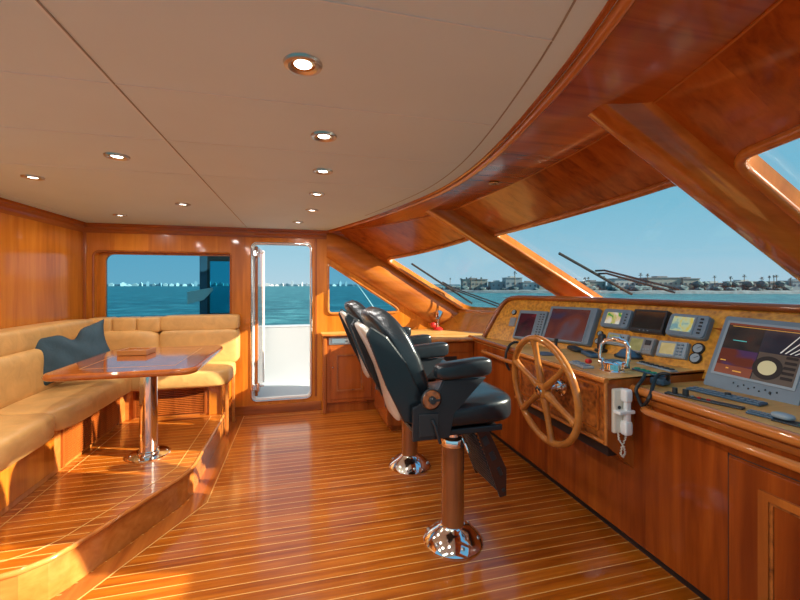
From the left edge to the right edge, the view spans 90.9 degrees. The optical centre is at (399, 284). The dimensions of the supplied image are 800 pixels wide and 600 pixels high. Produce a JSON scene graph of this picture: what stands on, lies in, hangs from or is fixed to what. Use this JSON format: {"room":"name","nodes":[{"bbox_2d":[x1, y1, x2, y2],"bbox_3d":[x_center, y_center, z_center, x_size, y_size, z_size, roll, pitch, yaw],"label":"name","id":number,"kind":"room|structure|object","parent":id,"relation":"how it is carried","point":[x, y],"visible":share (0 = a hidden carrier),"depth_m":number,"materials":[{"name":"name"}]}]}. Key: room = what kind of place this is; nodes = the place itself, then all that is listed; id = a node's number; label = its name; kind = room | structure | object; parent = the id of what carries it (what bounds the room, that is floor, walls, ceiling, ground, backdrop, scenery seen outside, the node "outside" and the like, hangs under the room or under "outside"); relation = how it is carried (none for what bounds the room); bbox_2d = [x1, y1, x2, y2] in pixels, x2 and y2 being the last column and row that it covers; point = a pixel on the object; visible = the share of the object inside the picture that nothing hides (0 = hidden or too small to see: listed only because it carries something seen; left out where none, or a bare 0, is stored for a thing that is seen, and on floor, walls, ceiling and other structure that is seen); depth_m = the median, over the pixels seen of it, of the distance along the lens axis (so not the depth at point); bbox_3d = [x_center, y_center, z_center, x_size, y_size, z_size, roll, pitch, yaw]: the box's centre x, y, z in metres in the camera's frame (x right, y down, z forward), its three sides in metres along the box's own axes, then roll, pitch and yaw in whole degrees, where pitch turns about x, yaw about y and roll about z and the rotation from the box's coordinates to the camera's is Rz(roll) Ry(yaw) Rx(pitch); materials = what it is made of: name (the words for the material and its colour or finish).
{"room":"control cabin","nodes":[
{"label":"control cabin","id":0,"kind":"room"},
{"bbox_2d":[0,212,82,328],"bbox_3d":[-2.934,0.390,2.737,0.060,2.120,2.750,0,0,-14],"label":"wall","id":1,"kind":"structure","parent":0,"point":[41,264],"depth_m":3.33,"materials":[{"name":"brown wood"}]},
{"bbox_2d":[0,197,86,231],"bbox_3d":[-2.869,-0.583,2.718,0.055,0.095,2.680,0,0,-14],"label":"trim","id":2,"kind":"structure","parent":1,"relation":"attached to","point":[7,206],"depth_m":3.29,"materials":[{"name":"brown wood"}]},
{"bbox_2d":[55,416,242,599],"bbox_3d":[-1.751,1.450,2.726,0.953,0.001,3.186,0,0,14],"label":"trim","id":3,"kind":"structure","parent":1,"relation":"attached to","point":[201,494],"depth_m":2.39,"materials":[{"name":"brown wood"}]},
{"bbox_2d":[86,233,431,408],"bbox_3d":[-1.228,0.400,4.553,4.240,2.140,0.070,0,0,-14],"label":"wall","id":4,"kind":"structure","parent":0,"point":[239,247],"depth_m":4.38,"materials":[{"name":"brown wood"}]},
{"bbox_2d":[83,232,85,318],"bbox_3d":[-3.209,-0.090,4.008,0.030,1.080,0.012,0,0,-14],"label":"trim","id":5,"kind":"structure","parent":4,"relation":"attached to","point":[84,233],"depth_m":4.00,"materials":[{"name":"brown wood"}]},
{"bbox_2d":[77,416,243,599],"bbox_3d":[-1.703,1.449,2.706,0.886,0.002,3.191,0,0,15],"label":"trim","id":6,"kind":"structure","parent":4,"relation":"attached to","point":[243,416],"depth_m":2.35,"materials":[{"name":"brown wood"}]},
{"bbox_2d":[92,250,231,317],"bbox_3d":[-2.517,0.045,4.240,1.335,0.814,0.113,0,0,-14],"label":"window","id":7,"kind":"structure","parent":4,"relation":"in","point":[102,258],"depth_m":4.12,"materials":[{"name":"brown wood"}]},
{"bbox_2d":[84,223,348,239],"bbox_3d":[-1.905,-0.583,4.316,2.750,0.095,0.055,0,0,-14],"label":"trim","id":8,"kind":"structure","parent":4,"relation":"attached to","point":[89,227],"depth_m":4.26,"materials":[{"name":"brown wood"}]},
{"bbox_2d":[235,401,320,415],"bbox_3d":[-1.383,1.400,4.471,0.960,0.100,0.012,0,0,-14],"label":"baseboard","id":9,"kind":"structure","parent":4,"relation":"attached to","point":[314,405],"depth_m":4.46,"materials":[{"name":"brown wood"}]},
{"bbox_2d":[250,242,311,401],"bbox_3d":[-1.453,0.415,4.916,0.676,1.803,0.935,0,0,-14],"label":"door","id":10,"kind":"structure","parent":4,"relation":"in","point":[257,256],"depth_m":4.52,"materials":[{"name":"silver metal"}]},
{"bbox_2d":[315,239,316,395],"bbox_3d":[-0.978,0.370,4.574,0.025,1.840,0.012,0,0,-14],"label":"trim","id":11,"kind":"structure","parent":4,"relation":"attached to","point":[315,239],"depth_m":4.57,"materials":[{"name":"brown wood"}]},
{"bbox_2d":[327,264,398,314],"bbox_3d":[-0.439,0.051,4.733,0.874,0.600,0.071,0,0,-14],"label":"window","id":12,"kind":"structure","parent":4,"relation":"in","point":[328,265],"depth_m":4.66,"materials":[{"name":"brown wood"}]},
{"bbox_2d":[327,233,458,325],"bbox_3d":[-0.027,-0.040,4.783,1.700,1.180,0.075,0,0,-14],"label":"trim","id":13,"kind":"structure","parent":4,"relation":"attached to","point":[359,262],"depth_m":4.73,"materials":[{"name":"brown wood"}]},
{"bbox_2d":[50,409,702,599],"bbox_3d":[-0.670,1.490,2.131,4.150,0.080,5.020,0,0,-14],"label":"floor","id":14,"kind":"structure","parent":0,"point":[309,505],"depth_m":2.25,"materials":[{"name":"brown wood"}]},
{"bbox_2d":[0,398,231,599],"bbox_3d":[-2.198,1.348,2.881,1.437,0.202,2.695,0,0,-14],"label":"platform","id":15,"kind":"object","parent":14,"relation":"on","point":[98,504],"depth_m":2.29,"materials":[{"name":"brown wood"}]},
{"bbox_2d":[0,314,239,516],"bbox_3d":[-2.161,0.882,2.885,1.500,1.135,2.695,0,0,-14],"label":"sofa","id":16,"kind":"object","parent":15,"relation":"on","point":[44,429],"visible":0.71,"depth_m":3.02,"materials":[{"name":"beige leather"}]},
{"bbox_2d":[0,413,54,471],"bbox_3d":[-2.334,0.885,1.982,0.610,0.180,1.029,0,0,-14],"label":"seat cushion","id":17,"kind":"object","parent":16,"relation":"on","point":[21,434],"depth_m":2.23,"materials":[{"name":"beige leather"}]},
{"bbox_2d":[0,349,65,408],"bbox_3d":[-2.719,0.652,2.601,0.270,0.355,2.417,0,0,-14],"label":"cushion","id":18,"kind":"object","parent":16,"relation":"on","point":[21,370],"depth_m":2.73,"materials":[{"name":"beige leather"}]},
{"bbox_2d":[0,319,94,356],"bbox_3d":[-2.767,0.405,2.671,0.210,0.180,2.577,0,0,-14],"label":"cushion","id":19,"kind":"object","parent":16,"relation":"on","point":[20,339],"depth_m":2.94,"materials":[{"name":"beige leather"}]},
{"bbox_2d":[0,379,125,430],"bbox_3d":[-2.601,0.885,3.033,0.610,0.180,1.159,0,0,-14],"label":"seat cushion","id":20,"kind":"object","parent":16,"relation":"on","point":[70,403],"depth_m":2.80,"materials":[{"name":"beige leather"}]},
{"bbox_2d":[35,319,109,385],"bbox_3d":[-2.607,0.538,3.135,0.252,0.506,0.616,0,0,44],"label":"throw pillow","id":21,"kind":"object","parent":16,"relation":"on","point":[58,351],"visible":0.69,"depth_m":3.06,"materials":[{"name":"fabric"}]},
{"bbox_2d":[90,317,116,330],"bbox_3d":[-2.974,0.403,3.952,0.220,0.155,0.205,0,0,-14],"label":"cushion","id":22,"kind":"object","parent":16,"relation":"on","point":[109,322],"depth_m":3.88,"materials":[{"name":"beige leather"}]},
{"bbox_2d":[120,378,130,396],"bbox_3d":[-2.761,0.885,3.663,0.610,0.180,0.860,0,0,-14],"label":"seat cushion","id":23,"kind":"object","parent":16,"relation":"on","point":[125,383],"depth_m":3.43,"materials":[{"name":"beige leather"}]},
{"bbox_2d":[112,316,139,330],"bbox_3d":[-2.765,0.403,4.005,0.220,0.155,0.205,0,0,-14],"label":"cushion","id":24,"kind":"object","parent":16,"relation":"on","point":[118,323],"depth_m":3.91,"materials":[{"name":"beige leather"}]},
{"bbox_2d":[104,330,160,350],"bbox_3d":[-2.777,0.640,3.982,0.674,0.380,0.245,0,0,-14],"label":"cushion","id":25,"kind":"object","parent":16,"relation":"on","point":[115,339],"depth_m":3.90,"materials":[{"name":"beige leather"}]},
{"bbox_2d":[137,316,162,331],"bbox_3d":[-2.557,0.403,4.058,0.220,0.155,0.205,0,0,-14],"label":"cushion","id":26,"kind":"object","parent":16,"relation":"on","point":[147,323],"depth_m":3.97,"materials":[{"name":"beige leather"}]},
{"bbox_2d":[131,361,235,390],"bbox_3d":[-2.153,0.885,3.900,0.944,0.180,0.580,0,0,-14],"label":"seat cushion","id":27,"kind":"object","parent":16,"relation":"on","point":[214,374],"depth_m":3.70,"materials":[{"name":"beige leather"}]},
{"bbox_2d":[160,314,239,330],"bbox_3d":[-2.101,0.395,4.174,0.750,0.160,0.205,0,0,-14],"label":"cushion","id":28,"kind":"object","parent":16,"relation":"on","point":[192,322],"depth_m":4.08,"materials":[{"name":"beige leather"}]},
{"bbox_2d":[160,328,239,361],"bbox_3d":[-2.100,0.644,4.169,0.750,0.372,0.215,0,0,-14],"label":"cushion","id":29,"kind":"object","parent":16,"relation":"on","point":[228,338],"depth_m":4.09,"materials":[{"name":"beige leather"}]},
{"bbox_2d":[42,345,222,462],"bbox_3d":[-1.807,0.885,2.843,0.837,0.731,1.022,0,0,-14],"label":"pedestal table","id":30,"kind":"object","parent":15,"relation":"on","point":[180,360],"visible":0.96,"depth_m":2.78,"materials":[{"name":"brown wood"}]},
{"bbox_2d":[117,347,155,355],"bbox_3d":[-1.982,0.500,2.969,0.200,0.037,0.156,0,0,-7],"label":"wooden tray","id":31,"kind":"object","parent":30,"relation":"on","point":[139,350],"visible":1,"depth_m":2.90,"materials":[{"name":"brown wood"}]},
{"bbox_2d":[338,300,445,474],"bbox_3d":[-0.060,0.784,3.131,0.825,1.332,0.646,0,0,-14],"label":"chair","id":32,"kind":"object","parent":14,"relation":"on","point":[409,461],"visible":0.3,"depth_m":3.05,"materials":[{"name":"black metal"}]},
{"bbox_2d":[321,329,482,429],"bbox_3d":[0.292,0.998,4.408,2.265,0.904,0.933,0,0,-14],"label":"base cabinet","id":33,"kind":"object","parent":14,"relation":"on","point":[345,386],"visible":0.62,"depth_m":4.45,"materials":[{"name":"brown wood"}]},
{"bbox_2d":[321,329,482,338],"bbox_3d":[0.290,0.563,4.416,2.265,0.030,0.917,0,0,-14],"label":"countertop","id":34,"kind":"structure","parent":33,"relation":"on","point":[443,334],"depth_m":4.45,"materials":[{"name":"brown wood"}]},
{"bbox_2d":[430,310,442,330],"bbox_3d":[0.462,0.426,4.791,0.182,0.241,0.126,0,0,-43],"label":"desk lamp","id":35,"kind":"object","parent":34,"relation":"on","point":[439,313],"visible":1,"depth_m":4.78,"materials":[{"name":"red plastic"}]},
{"bbox_2d":[351,306,510,559],"bbox_3d":[0.164,0.784,2.204,0.825,1.332,0.646,0,0,-16],"label":"chair","id":36,"kind":"object","parent":14,"relation":"on","point":[450,410],"visible":1,"depth_m":2.02,"materials":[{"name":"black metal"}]},
{"bbox_2d":[468,335,799,599],"bbox_3d":[1.545,0.964,2.399,1.065,0.973,3.850,0,0,-14],"label":"console","id":37,"kind":"object","parent":14,"relation":"on","point":[708,492],"depth_m":1.88,"materials":[{"name":"brown wood"}]},
{"bbox_2d":[473,335,547,353],"bbox_3d":[1.318,0.560,3.688,0.870,0.050,1.220,0,0,-14],"label":"countertop","id":38,"kind":"structure","parent":37,"relation":"on","point":[527,347],"depth_m":3.60,"materials":[{"name":"brown wood"}]},
{"bbox_2d":[504,341,518,370],"bbox_3d":[0.977,0.603,3.361,0.184,0.246,0.051,0,0,-14],"label":"cable","id":39,"kind":"object","parent":37,"relation":"hanging from","point":[513,342],"visible":0.85,"depth_m":3.35,"materials":[{"name":"black rubber"}]},
{"bbox_2d":[512,335,582,448],"bbox_3d":[0.899,0.635,2.397,0.196,0.667,0.670,0,0,-17],"label":"steering wheel","id":40,"kind":"object","parent":37,"relation":"attached to","point":[543,388],"visible":1,"depth_m":2.35,"materials":[{"name":"brown wood"}]},
{"bbox_2d":[567,345,582,351],"bbox_3d":[1.320,0.478,2.971,0.075,0.032,0.190,0,0,6],"label":"remote control","id":41,"kind":"object","parent":37,"relation":"on","point":[574,348],"visible":0.95,"depth_m":2.92,"materials":[{"name":"grey plastic"}]},
{"bbox_2d":[569,360,593,368],"bbox_3d":[1.104,0.483,2.403,0.070,0.021,0.170,0,0,-6],"label":"panel","id":42,"kind":"object","parent":37,"relation":"on","point":[577,363],"visible":0.95,"depth_m":2.38,"materials":[{"name":"grey plastic"}]},
{"bbox_2d":[581,350,597,357],"bbox_3d":[1.322,0.478,2.741,0.075,0.032,0.190,0,0,6],"label":"remote control","id":43,"kind":"object","parent":37,"relation":"on","point":[588,353],"visible":0.91,"depth_m":2.69,"materials":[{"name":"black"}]},
{"bbox_2d":[594,334,607,352],"bbox_3d":[1.482,0.426,2.905,0.070,0.135,0.070,0,0,-14],"label":"handset","id":44,"kind":"object","parent":37,"relation":"on","point":[601,337],"visible":0.65,"depth_m":2.89,"materials":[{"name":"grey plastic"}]},
{"bbox_2d":[598,337,630,373],"bbox_3d":[1.227,0.397,2.263,0.148,0.195,0.148,0,0,13],"label":"throttle lever","id":45,"kind":"object","parent":37,"relation":"on","point":[615,366],"visible":1,"depth_m":2.22,"materials":[{"name":"silver metal"}]},
{"bbox_2d":[611,388,634,457],"bbox_3d":[1.176,0.730,2.077,0.098,0.368,0.062,0,0,-14],"label":"telephone","id":46,"kind":"object","parent":37,"relation":"attached to","point":[621,398],"visible":1,"depth_m":2.07,"materials":[{"name":"beige plastic"}]},
{"bbox_2d":[614,348,643,359],"bbox_3d":[1.573,0.463,2.698,0.192,0.062,0.192,0,0,-14],"label":"dash compass","id":47,"kind":"object","parent":37,"relation":"on","point":[622,353],"visible":0.73,"depth_m":2.64,"materials":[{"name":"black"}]},
{"bbox_2d":[482,295,799,378],"bbox_3d":[1.734,0.321,2.505,0.507,0.448,3.468,0,0,-23],"label":"panel","id":48,"kind":"object","parent":37,"relation":"on","point":[498,328],"visible":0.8,"depth_m":2.65,"materials":[{"name":"brown wood"}]},
{"bbox_2d":[513,310,548,339],"bbox_3d":[1.192,0.371,3.590,0.155,0.273,0.315,0,0,-33],"label":"display","id":49,"kind":"object","parent":48,"relation":"attached to","point":[528,322],"visible":0.86,"depth_m":3.58,"materials":[{"name":"grey plastic"}]},
{"bbox_2d":[542,306,601,346],"bbox_3d":[1.396,0.332,3.239,0.178,0.305,0.468,0,0,-27],"label":"monitor","id":50,"kind":"object","parent":48,"relation":"on","point":[578,326],"visible":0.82,"depth_m":3.18,"materials":[{"name":"grey plastic"}]},
{"bbox_2d":[600,309,633,330],"bbox_3d":[1.600,0.253,2.903,0.097,0.146,0.230,0,0,-22],"label":"gps plotter","id":51,"kind":"object","parent":48,"relation":"attached to","point":[618,319],"visible":0.98,"depth_m":2.88,"materials":[{"name":"grey plastic"}]},
{"bbox_2d":[606,332,630,346],"bbox_3d":[1.563,0.394,2.830,0.064,0.090,0.165,0,0,-22],"label":"display","id":52,"kind":"object","parent":48,"relation":"attached to","point":[623,336],"visible":0.49,"depth_m":2.81,"materials":[{"name":"grey plastic"}]},
{"bbox_2d":[629,336,658,356],"bbox_3d":[1.622,0.408,2.638,0.087,0.118,0.178,0,0,-20],"label":"display","id":53,"kind":"object","parent":48,"relation":"attached to","point":[641,345],"visible":0.81,"depth_m":2.60,"materials":[{"name":"grey plastic"}]},
{"bbox_2d":[629,309,671,335],"bbox_3d":[1.692,0.250,2.671,0.101,0.165,0.246,0,0,-20],"label":"display","id":54,"kind":"object","parent":48,"relation":"attached to","point":[654,322],"visible":0.99,"depth_m":2.65,"materials":[{"name":"grey plastic"}]},
{"bbox_2d":[656,340,690,359],"bbox_3d":[1.695,0.405,2.450,0.073,0.112,0.189,0,0,-20],"label":"display","id":55,"kind":"object","parent":48,"relation":"attached to","point":[665,349],"visible":1,"depth_m":2.43,"materials":[{"name":"grey plastic"}]},
{"bbox_2d":[665,313,713,340],"bbox_3d":[1.773,0.257,2.420,0.102,0.152,0.240,0,0,-19],"label":"depth plotter","id":56,"kind":"object","parent":48,"relation":"attached to","point":[685,326],"visible":1,"depth_m":2.39,"materials":[{"name":"grey plastic"}]},
{"bbox_2d":[689,352,701,363],"bbox_3d":[1.738,0.430,2.319,0.042,0.067,0.068,0,0,-20],"label":"round gauge","id":57,"kind":"object","parent":48,"relation":"attached to","point":[694,358],"visible":1,"depth_m":2.31,"materials":[{"name":"grey plastic"}]},
{"bbox_2d":[692,343,704,353],"bbox_3d":[1.762,0.376,2.328,0.042,0.067,0.068,0,0,-20],"label":"round gauge","id":58,"kind":"object","parent":48,"relation":"attached to","point":[699,348],"visible":1,"depth_m":2.32,"materials":[{"name":"grey plastic"}]},
{"bbox_2d":[634,372,670,406],"bbox_3d":[1.334,0.547,2.109,0.260,0.177,0.152,0,0,-29],"label":"microphone","id":59,"kind":"object","parent":37,"relation":"attached to","point":[656,380],"visible":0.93,"depth_m":2.08,"materials":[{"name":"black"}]},
{"bbox_2d":[664,387,745,409],"bbox_3d":[1.421,0.525,1.853,0.040,0.038,0.310,0,0,-32],"label":"rocker switches","id":60,"kind":"object","parent":37,"relation":"on","point":[685,392],"visible":1,"depth_m":1.86,"materials":[{"name":"grey plastic"}]},
{"bbox_2d":[640,381,799,433],"bbox_3d":[1.899,0.565,1.398,0.870,0.040,1.735,0,0,-14],"label":"countertop","id":61,"kind":"structure","parent":37,"relation":"on","point":[772,405],"depth_m":1.80,"materials":[{"name":"brown wood"}]},
{"bbox_2d":[686,386,767,406],"bbox_3d":[1.577,0.532,1.916,0.070,0.024,0.313,0,0,-22],"label":"keyboard","id":62,"kind":"object","parent":37,"relation":"on","point":[727,395],"visible":0.98,"depth_m":1.88,"materials":[{"name":"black plastic"}]},
{"bbox_2d":[703,316,799,405],"bbox_3d":[1.843,0.381,1.993,0.242,0.414,0.440,0,0,-20],"label":"monitor","id":63,"kind":"object","parent":37,"relation":"on","point":[754,357],"visible":0.98,"depth_m":1.98,"materials":[{"name":"grey plastic"}]},
{"bbox_2d":[745,409,774,418],"bbox_3d":[1.506,0.537,1.640,0.050,0.014,0.092,0,0,-27],"label":"keypad","id":64,"kind":"object","parent":37,"relation":"on","point":[751,411],"visible":0.92,"depth_m":1.64,"materials":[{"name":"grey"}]},
{"bbox_2d":[771,418,799,427],"bbox_3d":[1.537,0.539,1.541,0.060,0.010,0.112,0,0,-21],"label":"tray","id":65,"kind":"object","parent":37,"relation":"on","point":[792,423],"visible":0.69,"depth_m":1.54,"materials":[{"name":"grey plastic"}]},
{"bbox_2d":[770,411,795,420],"bbox_3d":[1.538,0.526,1.582,0.050,0.024,0.074,0,0,-14],"label":"computer mouse","id":66,"kind":"object","parent":65,"relation":"on","point":[780,415],"visible":1,"depth_m":1.57,"materials":[{"name":"grey plastic"}]},
{"bbox_2d":[0,0,776,230],"bbox_3d":[-0.970,-0.658,2.023,3.515,0.064,4.961,0,0,-14],"label":"ceiling","id":67,"kind":"structure","parent":0,"point":[206,110],"depth_m":1.32,"materials":[{"name":"paint"}]},
{"bbox_2d":[20,174,45,180],"bbox_3d":[-2.141,-0.628,2.298,0.110,0.016,0.110,0,0,-14],"label":"recessed light","id":68,"kind":"object","parent":67,"relation":"in","point":[26,176],"visible":0.99,"depth_m":2.29,"materials":[{"name":"silver"}]},
{"bbox_2d":[103,152,129,160],"bbox_3d":[-1.382,-0.628,1.924,0.110,0.016,0.110,0,0,-14],"label":"recessed light","id":69,"kind":"object","parent":67,"relation":"in","point":[111,155],"visible":1,"depth_m":1.92,"materials":[{"name":"silver"}]},
{"bbox_2d":[283,53,322,75],"bbox_3d":[-0.277,-0.628,1.123,0.110,0.016,0.110,0,0,-14],"label":"recessed light","id":70,"kind":"object","parent":67,"relation":"in","point":[301,64],"visible":1,"depth_m":1.12,"materials":[{"name":"silver metal"}]},
{"bbox_2d":[309,192,324,196],"bbox_3d":[-0.575,-0.628,2.728,0.110,0.016,0.110,0,0,-14],"label":"recessed light","id":71,"kind":"object","parent":67,"relation":"in","point":[315,194],"visible":1,"depth_m":2.73,"materials":[{"name":"silver"}]},
{"bbox_2d":[313,168,332,174],"bbox_3d":[-0.425,-0.628,2.177,0.110,0.016,0.110,0,0,-14],"label":"recessed light","id":72,"kind":"object","parent":67,"relation":"in","point":[321,171],"visible":1,"depth_m":2.17,"materials":[{"name":"silver"}]},
{"bbox_2d":[311,131,336,141],"bbox_3d":[-0.321,-0.628,1.666,0.110,0.016,0.110,0,0,-14],"label":"recessed light","id":73,"kind":"object","parent":67,"relation":"in","point":[321,136],"visible":1,"depth_m":1.66,"materials":[{"name":"silver"}]},
{"bbox_2d":[432,312,492,332],"bbox_3d":[1.312,0.436,4.274,0.454,0.218,2.200,0,0,-43],"label":"trim","id":74,"kind":"structure","parent":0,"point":[468,322],"depth_m":4.72,"materials":[{"name":"brown wood"}]},
{"bbox_2d":[340,0,799,309],"bbox_3d":[1.164,-0.164,2.549,2.743,1.067,4.991,0,0,-14],"label":"wall","id":75,"kind":"structure","parent":0,"point":[748,94],"depth_m":1.36,"materials":[{"name":"brown wood"}]},
{"bbox_2d":[386,238,496,310],"bbox_3d":[0.911,-0.074,4.314,1.900,0.843,1.345,0,0,-14],"label":"window","id":76,"kind":"structure","parent":75,"relation":"in","point":[390,260],"depth_m":4.78,"materials":[{"name":"brown wood"}]},
{"bbox_2d":[411,263,499,306],"bbox_3d":[0.760,0.032,4.795,1.246,0.595,0.238,0,0,3],"label":"windscreen wiper","id":77,"kind":"object","parent":76,"relation":"attached to","point":[449,287],"visible":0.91,"depth_m":4.80,"materials":[{"name":"black metal"}]},
{"bbox_2d":[458,310,494,313],"bbox_3d":[1.874,0.339,3.513,0.646,0.058,3.751,0,0,-29],"label":"trim","id":78,"kind":"structure","parent":75,"relation":"attached to","point":[467,311],"depth_m":4.79,"materials":[{"name":"brown wood"}]},
{"bbox_2d":[327,0,635,232],"bbox_3d":[0.069,-0.626,2.288,0.646,0.038,4.970,0,0,-14],"label":"trim","id":79,"kind":"structure","parent":75,"relation":"attached to","point":[621,7],"depth_m":1.25,"materials":[{"name":"brown wood"}]},
{"bbox_2d":[425,210,584,296],"bbox_3d":[1.146,-0.172,3.599,2.095,1.228,0.202,0,0,-14],"label":"beam","id":80,"kind":"structure","parent":75,"relation":"attached to","point":[453,220],"depth_m":3.49,"materials":[{"name":"brown wood"}]},
{"bbox_2d":[341,0,783,230],"bbox_3d":[0.281,-0.631,2.341,0.902,0.009,4.965,0,0,-14],"label":"trim","id":81,"kind":"structure","parent":75,"relation":"attached to","point":[778,2],"depth_m":1.20,"materials":[{"name":"brown wood"}]},
{"bbox_2d":[493,180,675,296],"bbox_3d":[1.689,-0.079,2.680,1.491,0.855,1.822,0,0,-14],"label":"window","id":82,"kind":"structure","parent":75,"relation":"in","point":[501,236],"depth_m":3.26,"materials":[{"name":"brown wood"}]},
{"bbox_2d":[558,252,679,294],"bbox_3d":[1.783,-0.094,3.254,0.838,0.366,0.394,0,0,31],"label":"windscreen wiper","id":83,"kind":"object","parent":82,"relation":"attached to","point":[559,253],"visible":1,"depth_m":3.24,"materials":[{"name":"black metal"}]},
{"bbox_2d":[588,101,799,281],"bbox_3d":[1.634,-0.171,1.643,2.114,1.229,0.193,0,0,-14],"label":"window pillar","id":84,"kind":"structure","parent":75,"relation":"attached to","point":[646,129],"depth_m":1.49,"materials":[{"name":"brown wood"}]},
{"bbox_2d":[733,124,799,224],"bbox_3d":[1.810,-0.079,1.050,1.705,0.855,1.036,0,0,-14],"label":"window","id":85,"kind":"structure","parent":75,"relation":"in","point":[747,163],"depth_m":1.43,"materials":[{"name":"brown wood"}]},
{"label":"outside","id":86,"kind":"structure","parent":0,"visible":0},
{"bbox_2d":[107,285,799,324],"bbox_3d":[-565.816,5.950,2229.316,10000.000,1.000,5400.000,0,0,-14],"label":"sea","id":87,"kind":"structure","parent":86,"point":[284,305],"depth_m":148.08,"materials":[{"name":"liquid"}]},
{"bbox_2d":[107,284,459,285],"bbox_3d":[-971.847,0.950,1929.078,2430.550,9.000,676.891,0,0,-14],"label":"shore","id":88,"kind":"structure","parent":87,"relation":"on","point":[107,284],"depth_m":1899.83,"materials":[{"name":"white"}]},
{"bbox_2d":[441,289,799,293],"bbox_3d":[211.311,4.325,399.208,451.803,2.231,360.791,0,0,-14],"label":"rocky shore","id":89,"kind":"structure","parent":87,"relation":"on","point":[444,290],"depth_m":247.32,"materials":[{"name":"grey stone"}]},
{"bbox_2d":[461,278,487,289],"bbox_3d":[56.404,-0.770,300.311,18.893,9.240,10.600,0,0,0],"label":"building","id":90,"kind":"structure","parent":89,"relation":"on","point":[471,282],"depth_m":295.29,"materials":[{"name":"grey"}]},
{"bbox_2d":[488,280,503,289],"bbox_3d":[72.173,0.210,293.156,11.761,7.280,10.600,0,0,0],"label":"building","id":91,"kind":"structure","parent":89,"relation":"on","point":[496,284],"depth_m":288.17,"materials":[{"name":"grey"}]},
{"bbox_2d":[502,276,522,289],"bbox_3d":[82.007,-1.260,288.489,12.315,10.220,10.600,0,0,0],"label":"building","id":92,"kind":"structure","parent":89,"relation":"on","point":[508,281],"depth_m":283.49,"materials":[{"name":"grey"}]},
{"bbox_2d":[521,281,536,289],"bbox_3d":[92.546,0.455,284.867,10.722,6.790,10.600,0,0,0],"label":"building","id":93,"kind":"structure","parent":89,"relation":"on","point":[526,285],"depth_m":279.85,"materials":[{"name":"grey"}]},
{"bbox_2d":[579,280,605,289],"bbox_3d":[134.400,0.210,275.800,14.600,7.280,10.600,0,0,0],"label":"building","id":94,"kind":"structure","parent":89,"relation":"on","point":[602,284],"depth_m":270.77,"materials":[{"name":"grey"}]},
{"bbox_2d":[436,285,792,290],"bbox_3d":[169.346,2.032,318.493,314.082,4.675,198.289,0,0,-14],"label":"scrub","id":95,"kind":"object","parent":89,"relation":"on","point":[611,287],"visible":0.52,"depth_m":256.99,"materials":[{"name":"green plant"}]},
{"bbox_2d":[607,277,645,287],"bbox_3d":[155.437,-0.770,270.983,21.233,9.240,10.600,0,0,0],"label":"building","id":96,"kind":"structure","parent":89,"relation":"on","point":[623,283],"depth_m":265.99,"materials":[{"name":"grey"}]},
{"bbox_2d":[645,276,683,289],"bbox_3d":[177.463,-1.064,267.895,23.718,9.828,10.600,0,0,0],"label":"building","id":97,"kind":"structure","parent":89,"relation":"on","point":[670,281],"depth_m":262.89,"materials":[{"name":"grey"}]},
{"bbox_2d":[681,277,699,289],"bbox_3d":[193.507,-0.770,266.579,11.426,9.240,10.600,0,0,0],"label":"building","id":98,"kind":"structure","parent":89,"relation":"on","point":[686,281],"depth_m":261.61,"materials":[{"name":"grey"}]},
{"bbox_2d":[702,281,723,290],"bbox_3d":[210.014,0.700,265.211,18.101,6.300,10.600,0,0,0],"label":"building","id":99,"kind":"structure","parent":89,"relation":"on","point":[711,283],"depth_m":260.21,"materials":[{"name":"grey"}]},
{"bbox_2d":[722,280,760,290],"bbox_3d":[228.838,0.210,263.632,17.997,7.280,10.600,0,0,0],"label":"building","id":100,"kind":"structure","parent":89,"relation":"on","point":[754,286],"depth_m":258.62,"materials":[{"name":"grey"}]},
{"bbox_2d":[742,281,752,289],"bbox_3d":[225.426,0.483,255.235,5.705,6.334,5.664,0,0,-14],"label":"round tree","id":101,"kind":"object","parent":89,"relation":"on","point":[747,284],"visible":0.96,"depth_m":253.96,"materials":[{"name":"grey plant"}]},
{"bbox_2d":[756,281,767,288],"bbox_3d":[233.955,0.408,254.551,6.402,6.485,6.547,0,0,-14],"label":"round tree","id":102,"kind":"object","parent":89,"relation":"on","point":[761,284],"visible":0.95,"depth_m":252.79,"materials":[{"name":"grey plant"}]},
{"bbox_2d":[783,279,799,289],"bbox_3d":[263.331,0.014,260.684,17.803,7.672,10.600,0,0,0],"label":"building","id":103,"kind":"structure","parent":89,"relation":"on","point":[795,283],"depth_m":255.67,"materials":[{"name":"grey"}]},
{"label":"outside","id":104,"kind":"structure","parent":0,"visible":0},
{"bbox_2d":[256,324,309,396],"bbox_3d":[-2.193,1.164,4.984,8.200,1.172,1.220,0,0,-14],"label":"deck","id":105,"kind":"object","parent":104,"point":[287,347],"depth_m":5.56,"materials":[{"name":"grey paint"}]},
{"bbox_2d":[187,256,229,313],"bbox_3d":[-2.207,0.480,4.794,0.680,1.780,0.060,0,0,-14],"label":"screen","id":106,"kind":"object","parent":105,"relation":"on","point":[202,295],"visible":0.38,"depth_m":4.74,"materials":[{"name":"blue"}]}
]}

